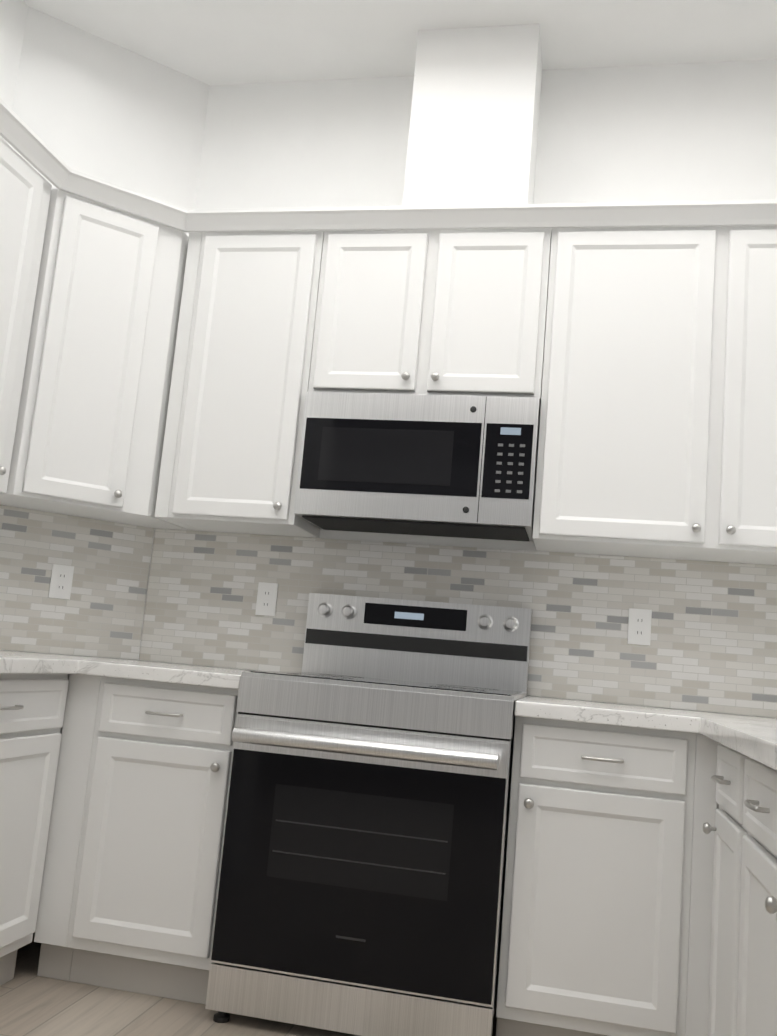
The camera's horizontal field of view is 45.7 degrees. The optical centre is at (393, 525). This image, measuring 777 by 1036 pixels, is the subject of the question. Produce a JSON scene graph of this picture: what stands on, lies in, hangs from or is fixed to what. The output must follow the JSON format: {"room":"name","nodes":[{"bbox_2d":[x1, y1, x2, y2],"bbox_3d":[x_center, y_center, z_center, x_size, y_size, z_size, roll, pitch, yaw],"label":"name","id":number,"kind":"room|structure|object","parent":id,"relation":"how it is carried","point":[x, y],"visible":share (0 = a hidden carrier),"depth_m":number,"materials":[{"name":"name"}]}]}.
{"room":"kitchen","nodes":[
{"label":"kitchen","id":0,"kind":"room"},
{"bbox_2d":[0,0,27,142],"bbox_3d":[-1.639,-0.403,2.364,0.120,3.180,1.570,3,-8,12],"label":"wall","id":1,"kind":"structure","parent":0,"point":[13,15],"depth_m":3.21,"materials":[{"name":"white paint"}]},
{"bbox_2d":[0,138,51,492],"bbox_3d":[-1.326,-0.642,2.716,0.317,1.016,0.456,3,-8,12],"label":"upper cabinet","id":2,"kind":"object","parent":1,"relation":"attached to","point":[25,190],"visible":1,"depth_m":2.77,"materials":[{"name":"white wood"}]},
{"bbox_2d":[5,7,209,733],"bbox_3d":[-1.184,-0.228,3.300,0.933,3.180,0.120,10,-10,-33],"label":"wall","id":3,"kind":"structure","parent":0,"point":[85,102],"depth_m":3.43,"materials":[{"name":"white paint"}]},
{"bbox_2d":[0,505,153,659],"bbox_3d":[-1.186,0.198,3.184,0.681,0.481,0.007,10,-10,-33],"label":"backsplash","id":4,"kind":"structure","parent":3,"relation":"attached to","point":[100,613],"depth_m":3.23,"materials":[{"name":"tile"}]},
{"bbox_2d":[48,564,73,599],"bbox_3d":[-1.151,0.196,3.197,0.072,0.116,0.008,10,-10,-33],"label":"outlet","id":5,"kind":"object","parent":4,"relation":"attached to","point":[61,582],"visible":1,"depth_m":3.19,"materials":[{"name":"white plastic"}]},
{"bbox_2d":[0,189,188,529],"bbox_3d":[-1.069,-0.546,3.220,0.622,1.015,0.610,3,-8,12],"label":"upper cabinet","id":6,"kind":"object","parent":3,"relation":"attached to","point":[91,419],"visible":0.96,"depth_m":3.02,"materials":[{"name":"white wood"}]},
{"bbox_2d":[0,932,496,1035],"bbox_3d":[0.877,1.396,1.955,12.000,0.060,13.000,3,-8,12],"label":"floor","id":7,"kind":"structure","parent":0,"point":[32,1003],"depth_m":2.46,"materials":[{"name":"beige wood"}]},
{"bbox_2d":[0,674,68,985],"bbox_3d":[-1.333,0.804,2.427,0.577,0.870,0.655,3,-8,12],"label":"base cabinet","id":8,"kind":"object","parent":7,"relation":"on","point":[32,709],"visible":1,"depth_m":2.51,"materials":[{"name":"white wood"}]},
{"bbox_2d":[0,650,87,673],"bbox_3d":[-1.282,0.344,2.425,0.630,0.040,1.955,3,-8,12],"label":"countertop","id":9,"kind":"structure","parent":8,"relation":"on","point":[11,662],"depth_m":2.57,"materials":[{"name":"stone"}]},
{"bbox_2d":[34,674,238,1004],"bbox_3d":[-0.681,0.927,2.892,0.558,0.870,0.633,3,-8,12],"label":"base cabinet","id":10,"kind":"object","parent":7,"relation":"on","point":[130,880],"visible":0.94,"depth_m":2.63,"materials":[{"name":"white wood"}]},
{"bbox_2d":[84,656,253,688],"bbox_3d":[-0.608,0.478,2.948,0.488,0.040,0.637,3,-8,12],"label":"countertop","id":11,"kind":"structure","parent":10,"relation":"on","point":[198,675],"depth_m":2.66,"materials":[{"name":"stone"}]},
{"bbox_2d":[205,593,531,1035],"bbox_3d":[-0.029,0.795,2.727,0.762,1.195,0.720,3,-8,12],"label":"range","id":12,"kind":"object","parent":7,"relation":"on","point":[362,878],"visible":0.98,"depth_m":2.45,"materials":[{"name":"metal"}]},
{"bbox_2d":[496,716,719,1035],"bbox_3d":[0.600,0.998,2.624,0.526,0.870,0.633,3,-8,12],"label":"base cabinet","id":13,"kind":"object","parent":7,"relation":"on","point":[607,912],"visible":0.94,"depth_m":2.36,"materials":[{"name":"white wood"}]},
{"bbox_2d":[514,696,687,732],"bbox_3d":[0.603,0.545,2.694,0.454,0.040,0.637,3,-8,12],"label":"countertop","id":14,"kind":"structure","parent":13,"relation":"on","point":[657,718],"depth_m":2.41,"materials":[{"name":"stone"}]},
{"bbox_2d":[703,744,734,1035],"bbox_3d":[1.033,0.950,2.039,0.593,0.870,0.445,3,-8,12],"label":"base cabinet","id":15,"kind":"object","parent":7,"relation":"on","point":[721,894],"depth_m":2.15,"materials":[{"name":"white wood"}]},
{"bbox_2d":[727,751,776,1035],"bbox_3d":[0.892,0.836,1.335,0.593,0.870,1.009,3,-8,12],"label":"base cabinet","id":16,"kind":"object","parent":7,"relation":"on","point":[743,981],"depth_m":1.77,"materials":[{"name":"white wood"}]},
{"bbox_2d":[688,710,776,769],"bbox_3d":[0.910,0.384,1.404,0.656,0.040,3.068,3,-8,12],"label":"countertop","id":17,"kind":"structure","parent":16,"relation":"on","point":[754,737],"depth_m":1.96,"materials":[{"name":"stone"}]},
{"bbox_2d":[23,0,776,84],"bbox_3d":[-1.482,-2.395,0.188,7.700,0.150,7.470,3,-8,12],"label":"ceiling","id":18,"kind":"structure","parent":0,"point":[219,42],"depth_m":3.25,"materials":[{"name":"paint"}]},
{"bbox_2d":[144,59,776,808],"bbox_3d":[0.550,-0.093,3.202,2.970,3.180,0.120,3,-8,12],"label":"wall","id":19,"kind":"structure","parent":0,"point":[672,133],"depth_m":3.34,"materials":[{"name":"white paint"}]},
{"bbox_2d":[139,528,776,717],"bbox_3d":[0.325,0.317,3.114,2.504,0.481,0.007,3,-8,12],"label":"backsplash","id":20,"kind":"structure","parent":19,"relation":"attached to","point":[712,647],"depth_m":3.09,"materials":[{"name":"tile"}]},
{"bbox_2d":[255,582,277,615],"bbox_3d":[-0.449,0.262,3.269,0.072,0.116,0.008,3,-8,12],"label":"electrical outlet","id":21,"kind":"object","parent":20,"relation":"attached to","point":[266,599],"visible":1,"depth_m":3.27,"materials":[{"name":"white plastic"}]},
{"bbox_2d":[627,608,651,645],"bbox_3d":[0.803,0.331,3.007,0.072,0.116,0.008,3,-8,12],"label":"electrical outlet","id":22,"kind":"object","parent":20,"relation":"attached to","point":[639,626],"visible":1,"depth_m":3.00,"materials":[{"name":"white plastic"}]},
{"bbox_2d":[155,226,776,564],"bbox_3d":[0.422,-0.445,3.040,2.366,1.015,0.351,3,-8,12],"label":"upper cabinet","id":23,"kind":"object","parent":19,"relation":"attached to","point":[640,363],"visible":0.98,"depth_m":2.93,"materials":[{"name":"white wood"}]},
{"bbox_2d":[0,98,776,231],"bbox_3d":[0.128,-1.122,2.215,2.677,0.058,1.635,3,-8,12],"label":"crown molding","id":24,"kind":"structure","parent":23,"relation":"attached to","point":[29,144],"depth_m":2.97,"materials":[{"name":"white wood"}]},
{"bbox_2d":[294,392,540,540],"bbox_3d":[0.097,-0.189,3.072,0.758,0.412,0.330,3,-8,12],"label":"microwave","id":25,"kind":"object","parent":23,"relation":"attached to","point":[460,466],"visible":1,"depth_m":2.92,"materials":[{"name":"metal"}]},
{"bbox_2d":[403,24,541,205],"bbox_3d":[0.285,-1.329,3.265,0.423,0.768,0.250,3,-8,12],"label":"chase","id":26,"kind":"object","parent":19,"relation":"attached to","point":[474,122],"visible":0.64,"depth_m":3.15,"materials":[{"name":"white paint"}]}
]}

